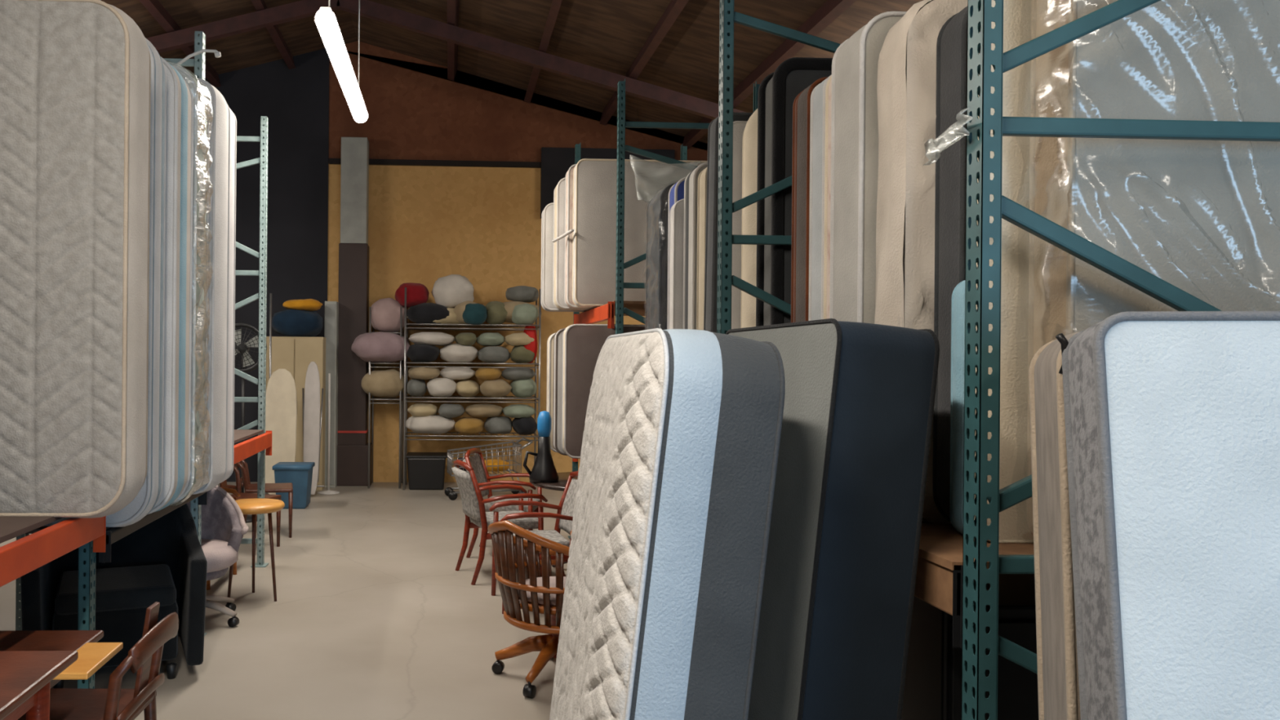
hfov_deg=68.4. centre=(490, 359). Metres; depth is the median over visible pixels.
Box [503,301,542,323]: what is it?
cushion
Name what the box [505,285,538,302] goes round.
cushion
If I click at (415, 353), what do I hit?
pillow
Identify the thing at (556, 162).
wall panel
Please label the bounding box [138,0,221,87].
beam
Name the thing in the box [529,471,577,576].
round table
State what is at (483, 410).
pillow
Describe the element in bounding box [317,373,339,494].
metal pole
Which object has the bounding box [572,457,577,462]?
beam
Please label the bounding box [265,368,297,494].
ironing board
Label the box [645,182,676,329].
mattress
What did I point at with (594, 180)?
mattress
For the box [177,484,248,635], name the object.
swivel armchair
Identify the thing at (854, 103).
mattress
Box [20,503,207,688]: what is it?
armchair
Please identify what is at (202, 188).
mattress
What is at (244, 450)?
beam
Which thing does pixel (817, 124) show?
mattress
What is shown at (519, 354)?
pillow
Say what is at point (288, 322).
duffel bag
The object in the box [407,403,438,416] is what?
pillow
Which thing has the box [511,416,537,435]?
pillow
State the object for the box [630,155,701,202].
plastic sheet
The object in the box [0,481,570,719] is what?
floor
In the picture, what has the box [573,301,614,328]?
beam
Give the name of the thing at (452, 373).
pillow
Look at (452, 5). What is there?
beam
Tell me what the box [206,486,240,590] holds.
armchair
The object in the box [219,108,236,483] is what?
mattress
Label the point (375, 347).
bundle
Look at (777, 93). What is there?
mattress
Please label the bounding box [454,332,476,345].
pillow
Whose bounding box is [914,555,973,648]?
beam
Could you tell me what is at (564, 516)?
armchair
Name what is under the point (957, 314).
mattress
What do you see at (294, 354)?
wooden panel
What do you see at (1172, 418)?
mattress
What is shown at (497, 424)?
pillow
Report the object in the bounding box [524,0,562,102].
beam
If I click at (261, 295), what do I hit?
frame
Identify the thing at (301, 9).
ceiling beam
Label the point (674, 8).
beam
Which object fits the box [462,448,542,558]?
armchair
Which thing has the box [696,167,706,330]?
mattress
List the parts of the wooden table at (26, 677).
leg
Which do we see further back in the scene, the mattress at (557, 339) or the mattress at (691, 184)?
the mattress at (557, 339)
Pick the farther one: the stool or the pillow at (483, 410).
the pillow at (483, 410)
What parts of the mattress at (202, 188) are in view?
panel, tie strip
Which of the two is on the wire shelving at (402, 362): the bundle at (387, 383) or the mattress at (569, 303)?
the bundle at (387, 383)
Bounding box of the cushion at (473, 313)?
[462,303,487,324]
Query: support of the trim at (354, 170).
attached to the wall
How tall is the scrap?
0.093 m
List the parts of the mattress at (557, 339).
panel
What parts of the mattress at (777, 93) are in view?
panel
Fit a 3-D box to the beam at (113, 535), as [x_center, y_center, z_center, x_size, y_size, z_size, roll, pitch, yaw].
[-1.688,0.800,4.753,0.050,0.135,1.598,1,0,-3]
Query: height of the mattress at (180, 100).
2.190 m
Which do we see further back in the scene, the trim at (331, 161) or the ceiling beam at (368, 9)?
the trim at (331, 161)
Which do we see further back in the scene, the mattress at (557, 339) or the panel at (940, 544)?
the mattress at (557, 339)
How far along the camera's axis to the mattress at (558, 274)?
7.95 m
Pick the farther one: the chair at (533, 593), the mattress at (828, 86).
the chair at (533, 593)
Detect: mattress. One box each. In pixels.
[0,0,151,518]
[42,38,166,527]
[147,56,193,514]
[166,48,221,506]
[192,78,230,494]
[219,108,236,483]
[540,202,585,311]
[546,333,557,452]
[549,328,785,719]
[552,177,592,311]
[552,328,567,455]
[561,324,645,458]
[564,164,595,308]
[572,158,707,307]
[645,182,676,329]
[666,177,686,329]
[668,198,684,328]
[683,162,707,329]
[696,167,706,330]
[703,111,753,333]
[725,318,939,719]
[731,120,747,328]
[741,108,757,328]
[755,57,832,326]
[791,76,828,322]
[808,74,831,320]
[823,75,831,319]
[829,11,906,324]
[874,0,967,523]
[932,6,967,521]
[949,280,975,537]
[973,0,1033,543]
[1026,0,1279,536]
[1028,331,1080,719]
[1062,311,1279,719]
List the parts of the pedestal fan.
blade, motor, blade, blade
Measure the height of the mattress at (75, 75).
2.027 m
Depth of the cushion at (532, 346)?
12.06 m
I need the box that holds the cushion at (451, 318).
[406,307,460,324]
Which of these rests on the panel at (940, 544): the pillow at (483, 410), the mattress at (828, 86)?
the mattress at (828, 86)
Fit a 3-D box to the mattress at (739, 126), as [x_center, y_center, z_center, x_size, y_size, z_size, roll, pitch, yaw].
[1.728,-0.375,4.920,1.016,1.746,0.152,1,0,-3]
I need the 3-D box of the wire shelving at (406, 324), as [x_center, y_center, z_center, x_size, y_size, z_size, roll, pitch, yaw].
[-0.245,0.379,12.251,1.771,2.619,0.546,1,0,-3]
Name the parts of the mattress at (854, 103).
panel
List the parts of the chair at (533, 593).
leg, rail, rail, rail, seat, leg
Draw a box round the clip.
[1055,333,1068,374]
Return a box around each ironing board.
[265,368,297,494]
[302,361,324,494]
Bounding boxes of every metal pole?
[265,293,271,493]
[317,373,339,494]
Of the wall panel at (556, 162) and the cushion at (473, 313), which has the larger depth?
the wall panel at (556, 162)
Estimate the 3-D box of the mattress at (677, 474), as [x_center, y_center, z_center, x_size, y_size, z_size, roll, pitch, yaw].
[0.425,0.809,2.626,0.497,1.776,0.995,0,0,-2]
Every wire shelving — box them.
[367,306,404,488]
[403,287,541,490]
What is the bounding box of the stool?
[226,497,284,603]
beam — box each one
[0,515,106,586]
[98,491,207,563]
[146,0,339,53]
[233,430,271,464]
[336,0,746,119]
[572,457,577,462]
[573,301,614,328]
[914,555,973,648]
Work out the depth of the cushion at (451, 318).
12.04 m
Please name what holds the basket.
on the shopping cart
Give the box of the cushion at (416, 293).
[395,282,429,307]
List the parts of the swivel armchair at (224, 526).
seat plate, seat, leg, leg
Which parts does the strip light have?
hanging chain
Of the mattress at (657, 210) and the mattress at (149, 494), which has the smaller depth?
the mattress at (149, 494)
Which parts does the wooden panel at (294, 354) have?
door, door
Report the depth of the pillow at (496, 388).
11.98 m
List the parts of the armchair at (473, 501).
leg, rail, backrest, seat rail, leg, seat rail, arm, seat, arm, leg, leg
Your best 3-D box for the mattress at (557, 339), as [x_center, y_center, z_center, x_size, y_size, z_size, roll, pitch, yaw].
[1.171,0.257,7.452,1.317,1.014,0.168,1,0,-3]
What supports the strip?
attached to the mattress at (569, 303)
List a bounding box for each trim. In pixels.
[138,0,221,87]
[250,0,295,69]
[328,158,541,168]
[336,442,372,485]
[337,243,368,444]
[340,137,368,244]
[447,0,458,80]
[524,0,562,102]
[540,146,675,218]
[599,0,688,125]
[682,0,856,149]
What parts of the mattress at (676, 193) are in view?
panel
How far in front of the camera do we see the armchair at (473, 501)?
7.08 m
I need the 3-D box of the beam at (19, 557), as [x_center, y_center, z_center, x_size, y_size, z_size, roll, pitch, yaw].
[-1.595,0.704,2.976,0.050,0.200,1.806,1,0,-3]
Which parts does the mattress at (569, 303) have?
panel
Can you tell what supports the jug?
on the round table at (561, 484)
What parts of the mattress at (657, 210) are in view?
panel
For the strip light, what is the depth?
6.39 m
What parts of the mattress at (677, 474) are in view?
panel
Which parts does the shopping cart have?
push handle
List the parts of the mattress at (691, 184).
panel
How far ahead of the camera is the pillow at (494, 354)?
12.02 m
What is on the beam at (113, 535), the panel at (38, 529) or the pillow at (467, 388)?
the panel at (38, 529)
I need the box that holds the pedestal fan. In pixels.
[234,322,266,523]
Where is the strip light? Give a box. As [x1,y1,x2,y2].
[315,0,368,123]
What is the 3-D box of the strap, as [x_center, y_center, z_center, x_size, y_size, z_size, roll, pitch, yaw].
[-1.858,0.958,12.481,0.400,0.030,0.320,1,0,-3]
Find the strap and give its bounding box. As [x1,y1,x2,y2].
[337,429,368,433]
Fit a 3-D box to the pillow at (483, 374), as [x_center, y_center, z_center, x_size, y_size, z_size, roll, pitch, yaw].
[-0.018,0.179,12.179,0.348,0.182,0.484,0,0,4]
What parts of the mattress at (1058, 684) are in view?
panel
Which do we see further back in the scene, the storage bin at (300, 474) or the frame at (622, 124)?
the storage bin at (300, 474)
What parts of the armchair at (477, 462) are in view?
leg, rail, backrest, leg, arm, arm, seat, leg, leg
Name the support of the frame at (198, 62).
on the floor
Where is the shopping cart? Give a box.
[444,437,533,500]
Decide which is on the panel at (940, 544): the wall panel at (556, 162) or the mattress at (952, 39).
the mattress at (952, 39)
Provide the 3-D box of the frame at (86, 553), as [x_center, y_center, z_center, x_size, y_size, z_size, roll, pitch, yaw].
[-2.208,-0.154,3.892,1.130,3.650,0.130,1,0,-3]
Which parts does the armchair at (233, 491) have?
leg, arm, leg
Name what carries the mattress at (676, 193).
on the panel
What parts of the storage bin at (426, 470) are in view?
lid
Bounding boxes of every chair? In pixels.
[17,601,178,719]
[218,464,281,547]
[235,459,293,537]
[487,520,569,697]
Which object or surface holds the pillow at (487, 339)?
on the pillow at (494, 354)
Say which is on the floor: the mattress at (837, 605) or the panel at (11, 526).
the mattress at (837, 605)
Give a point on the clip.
(1060, 337)
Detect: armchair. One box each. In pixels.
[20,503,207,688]
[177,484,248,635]
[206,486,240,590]
[451,459,547,585]
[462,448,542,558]
[488,471,578,613]
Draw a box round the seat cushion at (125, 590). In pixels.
[54,564,176,615]
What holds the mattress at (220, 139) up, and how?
on the panel at (38, 529)
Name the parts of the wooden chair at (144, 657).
seat, leg, rail, rail, leg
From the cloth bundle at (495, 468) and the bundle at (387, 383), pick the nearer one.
the cloth bundle at (495, 468)
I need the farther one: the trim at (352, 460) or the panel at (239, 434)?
the trim at (352, 460)
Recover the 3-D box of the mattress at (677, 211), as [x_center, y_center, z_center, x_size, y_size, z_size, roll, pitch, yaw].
[1.598,-0.236,5.622,1.016,1.467,0.111,1,0,-3]
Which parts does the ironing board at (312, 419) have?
folded leg, folded leg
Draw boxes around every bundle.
[282,298,322,311]
[351,331,410,362]
[361,368,406,397]
[371,297,407,332]
[484,458,509,471]
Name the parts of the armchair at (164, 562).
seat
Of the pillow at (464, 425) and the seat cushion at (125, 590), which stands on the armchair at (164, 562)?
the seat cushion at (125, 590)
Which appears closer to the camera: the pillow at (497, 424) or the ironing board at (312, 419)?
the ironing board at (312, 419)
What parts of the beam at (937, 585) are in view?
rail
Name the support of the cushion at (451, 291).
on the cushion at (451, 318)
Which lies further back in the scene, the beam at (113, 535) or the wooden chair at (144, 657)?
the beam at (113, 535)
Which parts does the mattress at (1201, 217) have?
panel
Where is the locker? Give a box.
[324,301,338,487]
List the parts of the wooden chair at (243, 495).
rail, leg, seat, leg, leg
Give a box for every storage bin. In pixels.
[271,462,315,508]
[405,452,447,489]
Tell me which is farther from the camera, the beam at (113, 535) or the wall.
the wall
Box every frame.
[15,31,206,635]
[77,0,101,688]
[234,115,268,567]
[568,142,687,538]
[615,79,759,334]
[716,0,840,333]
[961,0,1279,719]
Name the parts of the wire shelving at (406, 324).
post, post, wire shelf, wire shelf, wire shelf, wire shelf, post, post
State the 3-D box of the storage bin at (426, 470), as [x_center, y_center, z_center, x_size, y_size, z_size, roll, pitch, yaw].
[-0.836,1.460,12.176,0.530,0.445,0.500,1,0,-3]
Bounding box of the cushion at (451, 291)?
[431,274,474,307]
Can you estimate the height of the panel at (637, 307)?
0.020 m
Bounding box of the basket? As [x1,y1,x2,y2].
[446,440,521,476]
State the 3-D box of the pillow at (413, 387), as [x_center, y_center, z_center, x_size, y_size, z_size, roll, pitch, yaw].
[-0.979,0.363,12.212,0.276,0.239,0.490,0,0,-8]
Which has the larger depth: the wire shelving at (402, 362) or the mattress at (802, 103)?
the wire shelving at (402, 362)
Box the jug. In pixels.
[523,410,559,482]
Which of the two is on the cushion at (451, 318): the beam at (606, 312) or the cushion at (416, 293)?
the cushion at (416, 293)
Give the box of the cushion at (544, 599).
[517,576,565,606]
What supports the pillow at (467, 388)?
on the wire shelving at (406, 324)
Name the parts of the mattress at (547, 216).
panel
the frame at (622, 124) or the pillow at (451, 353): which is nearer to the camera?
the frame at (622, 124)
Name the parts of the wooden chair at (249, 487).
rail, leg, leg, seat, leg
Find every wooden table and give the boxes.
[0,630,123,688]
[0,650,78,719]
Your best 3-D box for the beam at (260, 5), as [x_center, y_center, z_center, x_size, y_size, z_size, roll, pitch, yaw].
[-2.349,-4.047,4.175,0.131,0.188,16.850,1,0,-3]
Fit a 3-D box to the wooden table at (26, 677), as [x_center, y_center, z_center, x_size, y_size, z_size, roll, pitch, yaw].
[-1.631,1.252,2.382,0.920,0.849,0.500,1,0,-3]
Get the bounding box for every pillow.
[405,378,426,395]
[405,414,455,434]
[406,302,448,323]
[406,343,439,362]
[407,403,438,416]
[408,332,455,346]
[408,365,439,379]
[426,377,456,396]
[438,403,465,417]
[439,367,475,379]
[440,343,478,362]
[453,300,476,324]
[453,417,484,435]
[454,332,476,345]
[456,380,479,397]
[464,403,502,417]
[475,368,502,380]
[476,332,504,346]
[477,346,510,363]
[480,379,511,397]
[484,301,506,324]
[484,416,512,434]
[501,368,535,380]
[502,404,535,417]
[504,332,534,346]
[510,345,537,363]
[510,377,537,397]
[511,303,538,324]
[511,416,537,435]
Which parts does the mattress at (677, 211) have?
panel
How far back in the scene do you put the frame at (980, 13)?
2.16 m
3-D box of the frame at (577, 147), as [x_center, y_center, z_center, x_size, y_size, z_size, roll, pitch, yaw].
[1.330,-0.183,8.846,1.130,3.770,0.130,1,0,-3]
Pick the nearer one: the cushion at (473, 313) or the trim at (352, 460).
the cushion at (473, 313)
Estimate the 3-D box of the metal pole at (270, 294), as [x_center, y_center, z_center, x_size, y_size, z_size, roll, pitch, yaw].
[-2.726,0.421,11.442,0.280,2.491,0.280,1,0,-3]
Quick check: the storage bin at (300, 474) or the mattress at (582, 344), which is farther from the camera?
the storage bin at (300, 474)
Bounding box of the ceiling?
[101,0,923,143]
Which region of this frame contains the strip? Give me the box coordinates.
[551,229,573,242]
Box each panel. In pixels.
[0,515,62,543]
[24,526,110,533]
[234,429,263,443]
[266,336,325,490]
[579,300,645,315]
[918,517,1034,570]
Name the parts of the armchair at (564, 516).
leg, leg, arm, arm, seat, seat rail, leg, backrest, rail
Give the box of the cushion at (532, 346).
[523,324,537,363]
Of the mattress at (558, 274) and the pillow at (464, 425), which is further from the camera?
the pillow at (464, 425)
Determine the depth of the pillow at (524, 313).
12.00 m
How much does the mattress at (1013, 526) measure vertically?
1.580 m
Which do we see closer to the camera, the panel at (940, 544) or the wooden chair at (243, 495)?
the panel at (940, 544)
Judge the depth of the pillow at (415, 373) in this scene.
11.94 m
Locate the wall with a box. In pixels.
[204,40,707,482]
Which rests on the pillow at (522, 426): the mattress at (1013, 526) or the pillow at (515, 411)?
the pillow at (515, 411)
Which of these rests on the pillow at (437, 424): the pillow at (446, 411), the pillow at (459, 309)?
the pillow at (446, 411)
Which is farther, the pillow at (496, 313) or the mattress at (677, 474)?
the pillow at (496, 313)
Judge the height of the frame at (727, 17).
3.770 m
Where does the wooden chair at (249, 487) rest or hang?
on the floor
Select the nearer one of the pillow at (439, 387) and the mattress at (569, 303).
the mattress at (569, 303)
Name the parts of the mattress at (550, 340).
panel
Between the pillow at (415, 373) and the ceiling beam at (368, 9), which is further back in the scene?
the pillow at (415, 373)
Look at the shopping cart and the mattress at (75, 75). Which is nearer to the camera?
the mattress at (75, 75)
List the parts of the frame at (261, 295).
plate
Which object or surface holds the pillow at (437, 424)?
on the wire shelving at (406, 324)
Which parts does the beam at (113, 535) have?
rail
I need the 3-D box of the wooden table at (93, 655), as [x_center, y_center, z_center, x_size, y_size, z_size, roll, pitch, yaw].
[-1.970,1.330,3.118,1.360,0.686,0.520,1,0,-3]
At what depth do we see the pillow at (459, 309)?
11.99 m
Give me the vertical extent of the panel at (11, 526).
0.020 m
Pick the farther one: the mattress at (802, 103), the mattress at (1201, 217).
the mattress at (802, 103)
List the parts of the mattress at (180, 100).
panel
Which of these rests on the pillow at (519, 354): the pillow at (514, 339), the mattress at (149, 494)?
the pillow at (514, 339)
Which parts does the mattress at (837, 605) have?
panel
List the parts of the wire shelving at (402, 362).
post, post, wire shelf, wire shelf, wire shelf, post, post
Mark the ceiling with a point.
(607, 35)
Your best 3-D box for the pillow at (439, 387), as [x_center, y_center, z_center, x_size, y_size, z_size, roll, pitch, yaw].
[-0.634,0.355,12.131,0.397,0.251,0.490,1,0,-1]
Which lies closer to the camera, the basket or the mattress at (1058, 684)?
the mattress at (1058, 684)
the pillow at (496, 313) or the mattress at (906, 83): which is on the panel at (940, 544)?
the mattress at (906, 83)
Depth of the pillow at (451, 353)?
12.03 m
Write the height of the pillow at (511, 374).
0.180 m
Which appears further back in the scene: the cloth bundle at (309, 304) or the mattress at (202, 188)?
the cloth bundle at (309, 304)
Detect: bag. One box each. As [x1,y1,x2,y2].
[271,309,323,337]
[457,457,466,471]
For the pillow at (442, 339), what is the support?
on the pillow at (415, 353)
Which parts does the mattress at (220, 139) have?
panel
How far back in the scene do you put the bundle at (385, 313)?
12.08 m
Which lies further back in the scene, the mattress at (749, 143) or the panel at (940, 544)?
the mattress at (749, 143)
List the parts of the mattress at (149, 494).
panel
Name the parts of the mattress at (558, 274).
panel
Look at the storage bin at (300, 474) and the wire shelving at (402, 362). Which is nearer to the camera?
the storage bin at (300, 474)
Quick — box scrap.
[922,106,973,165]
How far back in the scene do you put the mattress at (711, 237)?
4.95 m
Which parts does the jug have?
handle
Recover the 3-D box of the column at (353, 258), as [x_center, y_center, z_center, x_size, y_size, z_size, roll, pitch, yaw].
[-1.850,0.059,12.481,0.380,3.230,0.300,1,0,-3]
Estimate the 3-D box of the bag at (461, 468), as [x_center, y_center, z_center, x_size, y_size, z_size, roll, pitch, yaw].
[-0.302,1.278,11.297,0.280,0.175,0.304,1,0,-3]
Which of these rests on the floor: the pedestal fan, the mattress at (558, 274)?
the pedestal fan
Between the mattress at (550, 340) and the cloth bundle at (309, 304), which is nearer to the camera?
the mattress at (550, 340)

